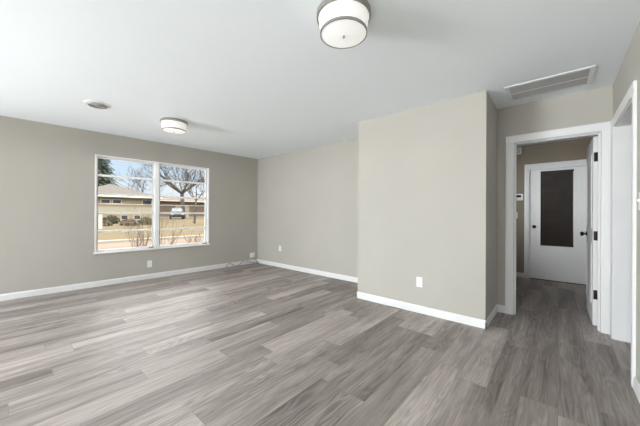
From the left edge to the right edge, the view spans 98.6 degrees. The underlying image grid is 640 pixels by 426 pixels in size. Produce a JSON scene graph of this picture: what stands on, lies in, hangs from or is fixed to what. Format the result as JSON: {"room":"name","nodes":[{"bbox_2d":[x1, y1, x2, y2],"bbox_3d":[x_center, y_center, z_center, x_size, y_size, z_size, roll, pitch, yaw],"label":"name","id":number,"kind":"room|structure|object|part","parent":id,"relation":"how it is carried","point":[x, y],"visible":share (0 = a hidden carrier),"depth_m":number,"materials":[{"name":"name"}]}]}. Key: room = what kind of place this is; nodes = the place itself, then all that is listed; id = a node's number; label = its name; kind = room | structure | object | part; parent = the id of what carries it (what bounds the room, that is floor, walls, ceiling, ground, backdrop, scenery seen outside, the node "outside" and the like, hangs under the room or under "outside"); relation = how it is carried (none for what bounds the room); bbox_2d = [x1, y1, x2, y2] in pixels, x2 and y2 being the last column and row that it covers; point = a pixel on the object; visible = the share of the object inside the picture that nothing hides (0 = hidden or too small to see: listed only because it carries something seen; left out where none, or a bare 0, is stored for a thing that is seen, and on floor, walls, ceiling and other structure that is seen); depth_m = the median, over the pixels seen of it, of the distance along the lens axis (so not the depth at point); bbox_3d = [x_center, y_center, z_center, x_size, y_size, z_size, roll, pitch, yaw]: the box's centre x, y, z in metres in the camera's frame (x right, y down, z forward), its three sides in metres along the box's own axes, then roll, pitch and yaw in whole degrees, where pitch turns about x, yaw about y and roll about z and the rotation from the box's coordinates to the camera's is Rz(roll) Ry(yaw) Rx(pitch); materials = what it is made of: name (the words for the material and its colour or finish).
{"room":"empty living room","nodes":[
{"label":"empty living room","id":0,"kind":"room"},
{"bbox_2d":[0,115,257,293],"bbox_3d":[-5.634,-0.071,2.243,0.163,2.440,12.300,0,0,44],"label":"wall","id":1,"kind":"structure","parent":0,"point":[47,170],"depth_m":4.16,"materials":[{"name":"paint"}]},
{"bbox_2d":[0,259,256,300],"bbox_3d":[-3.891,1.116,3.951,0.017,0.085,6.987,0,0,44],"label":"baseboard","id":2,"kind":"structure","parent":1,"relation":"attached to","point":[29,293],"depth_m":4.44,"materials":[{"name":"white paint"}]},
{"bbox_2d":[147,260,151,266],"bbox_3d":[-3.016,0.900,4.873,0.008,0.116,0.072,0,0,44],"label":"wall outlet","id":3,"kind":"object","parent":1,"relation":"attached to","point":[149,263],"visible":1,"depth_m":4.87,"materials":[{"name":"white plastic"}]},
{"bbox_2d":[93,154,209,253],"bbox_3d":[-2.955,-0.138,5.032,0.190,1.576,1.857,0,0,44],"label":"window","id":4,"kind":"structure","parent":1,"relation":"in","point":[155,178],"depth_m":4.96,"materials":[{"name":"white metal"}]},
{"bbox_3d":[-3.297,-0.001,4.691,0.043,0.032,0.785,0,0,44],"label":"sash rail","id":5,"kind":"part","parent":4,"relation":"part of","materials":[{"name":"white metal"}]},
{"bbox_3d":[-3.298,0.299,4.691,0.043,0.032,0.785,0,0,44],"label":"sash rail","id":6,"kind":"part","parent":4,"relation":"part of","materials":[{"name":"white wood"}]},
{"bbox_3d":[-3.297,-0.139,4.692,0.045,1.526,0.825,0,0,44],"label":"sash frame","id":7,"kind":"part","parent":4,"relation":"part of","materials":[{"name":"white metal"}]},
{"bbox_3d":[-3.294,-0.607,4.691,0.043,0.032,0.785,0,0,44],"label":"sash rail","id":8,"kind":"part","parent":4,"relation":"part of","materials":[{"name":"white wood"}]},
{"bbox_3d":[-3.295,-0.301,4.691,0.043,0.032,0.785,0,0,44],"label":"sash rail","id":9,"kind":"part","parent":4,"relation":"part of","materials":[{"name":"white metal"}]},
{"bbox_3d":[-2.908,0.638,4.984,0.050,0.024,1.857,0,0,44],"label":"sill","id":10,"kind":"part","parent":4,"relation":"part of","materials":[{"name":"white wood"}]},
{"bbox_3d":[-2.658,0.302,5.363,0.043,0.032,0.856,0,0,44],"label":"sash rail","id":11,"kind":"part","parent":4,"relation":"part of","materials":[{"name":"white wood"}]},
{"bbox_3d":[-2.653,-0.604,5.364,0.043,0.032,0.856,0,0,44],"label":"sash rail","id":12,"kind":"part","parent":4,"relation":"part of","materials":[{"name":"white metal"}]},
{"bbox_3d":[-2.655,-0.298,5.364,0.043,0.032,0.856,0,0,44],"label":"sash rail","id":13,"kind":"part","parent":4,"relation":"part of","materials":[{"name":"white metal"}]},
{"bbox_3d":[-2.656,0.002,5.364,0.043,0.032,0.856,0,0,44],"label":"sash rail","id":14,"kind":"part","parent":4,"relation":"part of","materials":[{"name":"white metal"}]},
{"bbox_3d":[-2.656,-0.136,5.364,0.045,1.526,0.896,0,0,44],"label":"sash frame","id":15,"kind":"part","parent":4,"relation":"part of","materials":[{"name":"white metal"}]},
{"bbox_2d":[257,139,357,277],"bbox_3d":[-0.211,-0.044,5.479,3.276,2.440,0.115,0,0,41],"label":"wall","id":16,"kind":"structure","parent":0,"point":[308,198],"depth_m":5.36,"materials":[{"name":"paint"}]},
{"bbox_2d":[257,259,357,282],"bbox_3d":[-0.251,1.133,5.424,3.256,0.085,0.013,0,0,41],"label":"baseboard","id":17,"kind":"structure","parent":16,"relation":"attached to","point":[312,271],"depth_m":5.34,"materials":[{"name":"white paint"}]},
{"bbox_2d":[0,263,639,425],"bbox_3d":[-1.734,1.227,0.372,9.100,0.120,14.700,0,0,41],"label":"floor","id":18,"kind":"structure","parent":0,"point":[259,344],"depth_m":2.22,"materials":[{"name":"grey wood"}]},
{"bbox_2d":[226,257,258,267],"bbox_3d":[-1.719,1.089,6.114,0.771,0.164,0.125,0,0,-42],"label":"cable","id":19,"kind":"object","parent":18,"relation":"on","point":[253,257],"visible":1,"depth_m":6.16,"materials":[{"name":"grey plastic"}]},
{"bbox_2d":[529,277,585,284],"bbox_3d":[4.176,1.190,4.787,0.862,0.012,0.090,0,0,41],"label":"threshold","id":20,"kind":"object","parent":18,"relation":"on","point":[529,277],"visible":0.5,"depth_m":4.78,"materials":[{"name":"grey"}]},
{"bbox_2d":[0,0,639,158],"bbox_3d":[-1.797,-1.374,0.438,9.300,0.200,14.700,0,0,41],"label":"ceiling","id":21,"kind":"structure","parent":0,"point":[256,79],"depth_m":2.29,"materials":[{"name":"paint"}]},
{"bbox_2d":[83,100,110,108],"bbox_3d":[-2.615,-1.262,3.237,0.256,0.028,0.256,0,0,41],"label":"ceiling vent","id":22,"kind":"object","parent":21,"relation":"in","point":[92,103],"visible":1,"depth_m":3.20,"materials":[{"name":"white plastic"}]},
{"bbox_2d":[160,117,187,133],"bbox_3d":[-2.031,-1.193,3.835,0.344,0.160,0.344,0,0,7],"label":"ceiling light","id":23,"kind":"object","parent":21,"relation":"attached to","point":[169,125],"visible":1,"depth_m":3.73,"materials":[{"name":"silver metal"}]},
{"bbox_2d":[162,128,184,133],"bbox_3d":[-2.031,-1.136,3.835,0.284,0.011,0.284,0,0,7],"label":"diffuser","id":24,"kind":"object","parent":23,"relation":"attached to","point":[169,130],"depth_m":3.80,"materials":[{"name":"white glass"}]},
{"bbox_3d":[-2.031,-1.194,3.835,0.320,0.099,0.320,0,0,7],"label":"lamp shade","id":25,"kind":"part","parent":23,"relation":"part of","materials":[{"name":"white fabric"}]},
{"bbox_2d":[317,0,370,48],"bbox_3d":[0.149,-1.184,1.748,0.344,0.160,0.344,0,0,41],"label":"ceiling light","id":26,"kind":"object","parent":21,"relation":"attached to","point":[343,24],"visible":1,"depth_m":1.66,"materials":[{"name":"silver metal"}]},
{"bbox_3d":[0.149,-1.185,1.748,0.320,0.099,0.320,0,0,41],"label":"lamp shade","id":27,"kind":"part","parent":26,"relation":"part of","materials":[{"name":"white fabric"}]},
{"bbox_2d":[321,19,365,47],"bbox_3d":[0.149,-1.127,1.748,0.284,0.011,0.284,0,0,41],"label":"diffuser","id":28,"kind":"object","parent":26,"relation":"attached to","point":[335,33],"depth_m":1.72,"materials":[{"name":"white glass"}]},
{"bbox_2d":[504,65,595,100],"bbox_3d":[2.228,-1.249,2.703,0.651,0.011,0.429,0,0,41],"label":"ceiling vent","id":29,"kind":"object","parent":21,"relation":"in","point":[583,76],"visible":1,"depth_m":2.67,"materials":[{"name":"white metal"}]},
{"bbox_2d":[358,91,496,319],"bbox_3d":[1.353,-0.038,3.602,1.546,2.440,0.729,0,0,41],"label":"wall partition","id":30,"kind":"structure","parent":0,"point":[427,175],"depth_m":3.19,"materials":[{"name":"paint"}]},
{"bbox_2d":[416,277,421,286],"bbox_3d":[1.177,0.818,3.263,0.072,0.116,0.008,0,0,41],"label":"wall outlet","id":31,"kind":"object","parent":30,"relation":"attached to","point":[418,279],"visible":1,"depth_m":3.26,"materials":[{"name":"white plastic"}]},
{"bbox_2d":[356,291,504,328],"bbox_3d":[1.358,1.140,3.558,1.646,0.085,0.702,0,0,41],"label":"baseboard","id":32,"kind":"structure","parent":30,"relation":"attached to","point":[476,322],"depth_m":3.20,"materials":[{"name":"white paint"}]},
{"bbox_2d":[496,85,612,331],"bbox_3d":[2.670,-0.032,2.940,1.313,2.440,0.115,0,0,41],"label":"wall","id":33,"kind":"structure","parent":0,"point":[593,106],"depth_m":3.06,"materials":[{"name":"paint"}]},
{"bbox_2d":[505,121,610,333],"bbox_3d":[2.563,0.144,3.020,0.869,2.087,0.133,0,0,41],"label":"door frame","id":34,"kind":"structure","parent":33,"relation":"attached to","point":[605,127],"depth_m":2.80,"materials":[{"name":"white paint"}]},
{"bbox_2d":[580,136,597,325],"bbox_3d":[3.099,0.189,3.141,0.162,1.978,0.712,0,0,40],"label":"door","id":35,"kind":"structure","parent":33,"relation":"in","point":[591,233],"depth_m":2.93,"materials":[{"name":"white paint"}]},
{"bbox_3d":[3.087,0.170,3.159,0.006,1.600,0.500,0,0,40],"label":"panel moulding","id":36,"kind":"part","parent":35,"relation":"part of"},
{"bbox_3d":[3.103,0.189,3.146,0.036,1.978,0.700,0,0,40],"label":"panel","id":37,"kind":"part","parent":35,"relation":"part of","materials":[{"name":"white paint"}]},
{"bbox_2d":[516,137,592,272],"bbox_3d":[4.063,-0.025,4.920,2.700,2.440,0.115,0,0,41],"label":"wall","id":38,"kind":"structure","parent":0,"point":[575,149],"depth_m":4.99,"materials":[{"name":"beige paint"}]},
{"bbox_2d":[517,147,521,154],"bbox_3d":[3.692,-1.152,5.139,0.120,0.130,0.047,0,0,41],"label":"door chime","id":39,"kind":"object","parent":38,"relation":"attached to","point":[519,150],"visible":0.59,"depth_m":5.11,"materials":[{"name":"beige plastic"}]},
{"bbox_2d":[516,272,523,277],"bbox_3d":[3.427,1.150,5.381,0.902,0.085,0.013,0,0,41],"label":"baseboard","id":40,"kind":"structure","parent":38,"relation":"attached to","point":[518,274],"depth_m":5.12,"materials":[{"name":"white paint"}]},
{"bbox_2d":[517,194,522,200],"bbox_3d":[3.703,-0.293,5.137,0.132,0.120,0.029,0,0,41],"label":"thermostat","id":41,"kind":"object","parent":38,"relation":"attached to","point":[519,196],"visible":0.68,"depth_m":5.12,"materials":[{"name":"white plastic"}]},
{"bbox_2d":[524,159,586,277],"bbox_3d":[4.152,0.153,4.754,1.006,2.084,0.018,0,0,41],"label":"door frame","id":42,"kind":"structure","parent":38,"relation":"attached to","point":[573,163],"depth_m":5.04,"materials":[{"name":"white paint"}]},
{"bbox_2d":[529,166,586,283],"bbox_3d":[4.159,0.201,4.762,0.852,1.968,0.106,0,0,41],"label":"door","id":43,"kind":"structure","parent":38,"relation":"in","point":[558,196],"depth_m":4.79,"materials":[{"name":"white paint"}]},
{"bbox_2d":[540,171,573,246],"bbox_3d":[4.139,-0.066,4.815,0.444,1.293,0.008,0,0,41],"label":"blind","id":44,"kind":"object","parent":43,"relation":"in","point":[556,187],"depth_m":4.81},
{"bbox_3d":[4.128,-0.080,4.802,0.492,1.380,0.018,0,0,41],"label":"lite frame","id":45,"kind":"part","parent":43,"relation":"part of","materials":[{"name":"white paint"}]},
{"bbox_3d":[4.140,-0.729,4.813,0.446,0.034,0.022,0,0,41],"label":"head rail","id":46,"kind":"part","parent":43,"relation":"part of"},
{"bbox_2d":[613,22,639,383],"bbox_3d":[-1.027,-0.051,-1.880,0.115,2.440,12.012,0,0,41],"label":"wall","id":47,"kind":"structure","parent":0,"point":[629,71],"depth_m":1.85,"materials":[{"name":"paint"}]},
{"bbox_2d":[610,80,636,387],"bbox_3d":[2.517,0.146,2.225,0.133,2.082,1.054,0,0,41],"label":"door frame","id":48,"kind":"structure","parent":47,"relation":"attached to","point":[623,128],"depth_m":2.54,"materials":[{"name":"white paint"}]},
{"bbox_2d":[633,376,639,402],"bbox_3d":[-1.381,1.125,-2.186,0.013,0.085,10.695,0,0,41],"label":"baseboard","id":49,"kind":"structure","parent":47,"relation":"attached to","point":[636,386],"depth_m":1.78,"materials":[{"name":"white paint"}]},
{"label":"outside","id":50,"kind":"structure","parent":0,"visible":0},
{"bbox_2d":[98,218,204,240],"bbox_3d":[-33.142,1.009,41.931,95.000,0.500,110.000,0,0,41],"label":"ground","id":51,"kind":"structure","parent":50,"point":[200,222],"depth_m":19.58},
{"bbox_2d":[99,214,101,228],"bbox_3d":[-15.146,0.629,19.000,0.260,1.320,0.260,0,0,41],"label":"post","id":52,"kind":"object","parent":51,"relation":"on","point":[100,215],"visible":0.5,"depth_m":18.93,"materials":[{"name":"grey"}]},
{"bbox_2d":[98,220,112,225],"bbox_3d":[-16.893,0.854,21.511,1.654,0.601,1.080,0,0,41],"label":"bush","id":53,"kind":"object","parent":51,"relation":"on","point":[104,223],"visible":0.6,"depth_m":21.22,"materials":[{"name":"brown plant"}]},
{"bbox_2d":[98,158,118,185],"bbox_3d":[-33.711,-5.230,42.154,7.073,12.572,7.718,0,0,-11],"label":"fir tree","id":54,"kind":"object","parent":51,"relation":"on","point":[103,168],"visible":0.18,"depth_m":41.77,"materials":[{"name":"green plant"}]},
{"bbox_2d":[102,215,120,223],"bbox_3d":[-17.948,0.615,23.605,1.430,0.913,1.478,0,0,-16],"label":"bush","id":55,"kind":"object","parent":51,"relation":"on","point":[113,219],"visible":0.74,"depth_m":23.42,"materials":[{"name":"green plant"}]},
{"bbox_2d":[119,219,138,225],"bbox_3d":[-15.610,0.811,22.502,2.056,0.721,1.360,0,0,41],"label":"bush","id":56,"kind":"object","parent":51,"relation":"on","point":[123,222],"visible":0.8,"depth_m":22.11,"materials":[{"name":"brown plant"}]},
{"bbox_2d":[98,184,162,221],"bbox_3d":[-23.320,-0.976,30.257,10.120,4.350,7.600,0,0,41],"label":"house","id":57,"kind":"structure","parent":51,"relation":"on","point":[114,203],"depth_m":27.84,"materials":[{"name":"beige brick"}]},
{"bbox_2d":[105,163,171,195],"bbox_3d":[-32.361,-4.353,50.304,10.824,10.838,8.358,0,0,-17],"label":"bare tree","id":58,"kind":"object","parent":51,"relation":"on","point":[138,173],"visible":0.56,"depth_m":49.26,"materials":[{"name":"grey plant"}]},
{"bbox_2d":[137,216,151,224],"bbox_3d":[-15.154,0.718,24.017,1.785,0.861,1.281,0,0,41],"label":"bush","id":59,"kind":"object","parent":51,"relation":"on","point":[145,219],"visible":0.71,"depth_m":23.67,"materials":[{"name":"green plant"}]},
{"bbox_2d":[146,201,184,244],"bbox_3d":[-4.697,0.554,8.371,1.014,1.852,0.792,0,0,-7],"label":"shrub","id":60,"kind":"object","parent":51,"relation":"on","point":[172,242],"visible":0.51,"depth_m":8.38,"materials":[{"name":"brown plant"}]},
{"bbox_2d":[128,164,204,217],"bbox_3d":[-21.083,-5.785,42.982,16.302,13.799,14.679,0,0,9],"label":"bare tree","id":61,"kind":"object","parent":51,"relation":"on","point":[180,190],"visible":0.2,"depth_m":42.52,"materials":[{"name":"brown plant"}]},
{"bbox_2d":[170,208,184,218],"bbox_3d":[-19.733,0.079,38.002,1.780,1.479,4.286,0,0,-29],"label":"car","id":62,"kind":"object","parent":51,"relation":"on","point":[172,209],"visible":0.8,"depth_m":36.98,"materials":[{"name":"grey paint"}]},
{"bbox_2d":[160,198,204,217],"bbox_3d":[-24.672,-0.819,50.081,10.120,4.100,14.000,0,0,41],"label":"house","id":63,"kind":"structure","parent":51,"relation":"on","point":[165,202],"depth_m":45.91,"materials":[{"name":"brown"}]},
{"bbox_3d":[-22.736,-0.212,45.492,0.060,2.100,2.200,0,0,41],"label":"garage door","id":64,"kind":"part","parent":63,"relation":"part of","materials":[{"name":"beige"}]},
{"bbox_2d":[169,167,204,222],"bbox_3d":[-12.177,-1.797,26.640,4.567,6.200,4.806,0,0,41],"label":"bare tree","id":65,"kind":"object","parent":51,"relation":"on","point":[192,174],"visible":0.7,"depth_m":26.51,"materials":[{"name":"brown plant"}]},
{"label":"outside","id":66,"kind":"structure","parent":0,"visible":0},
{"bbox_2d":[98,237,204,249],"bbox_3d":[-2.681,1.421,15.546,6.000,0.095,110.000,0,0,41],"label":"street","id":67,"kind":"structure","parent":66,"point":[101,246],"depth_m":12.15,"materials":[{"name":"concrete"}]},
{"bbox_2d":[124,203,151,246],"bbox_3d":[-6.065,0.572,9.331,0.948,1.808,1.391,0,0,-32],"label":"shrub","id":68,"kind":"object","parent":67,"relation":"on","point":[131,233],"visible":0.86,"depth_m":9.34,"materials":[{"name":"brown plant"}]},
{"bbox_2d":[98,235,204,243],"bbox_3d":[-2.700,1.368,15.562,6.550,0.200,110.000,0,0,41],"label":"curb","id":69,"kind":"object","parent":67,"relation":"on","point":[189,236],"depth_m":13.10,"materials":[{"name":"concrete"}]},
{"bbox_2d":[184,230,202,242],"bbox_3d":[-4.916,1.040,10.705,0.698,0.884,0.975,0,0,-21],"label":"shrub","id":70,"kind":"object","parent":67,"relation":"on","point":[195,239],"visible":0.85,"depth_m":10.55,"materials":[{"name":"brown plant"}]}
]}

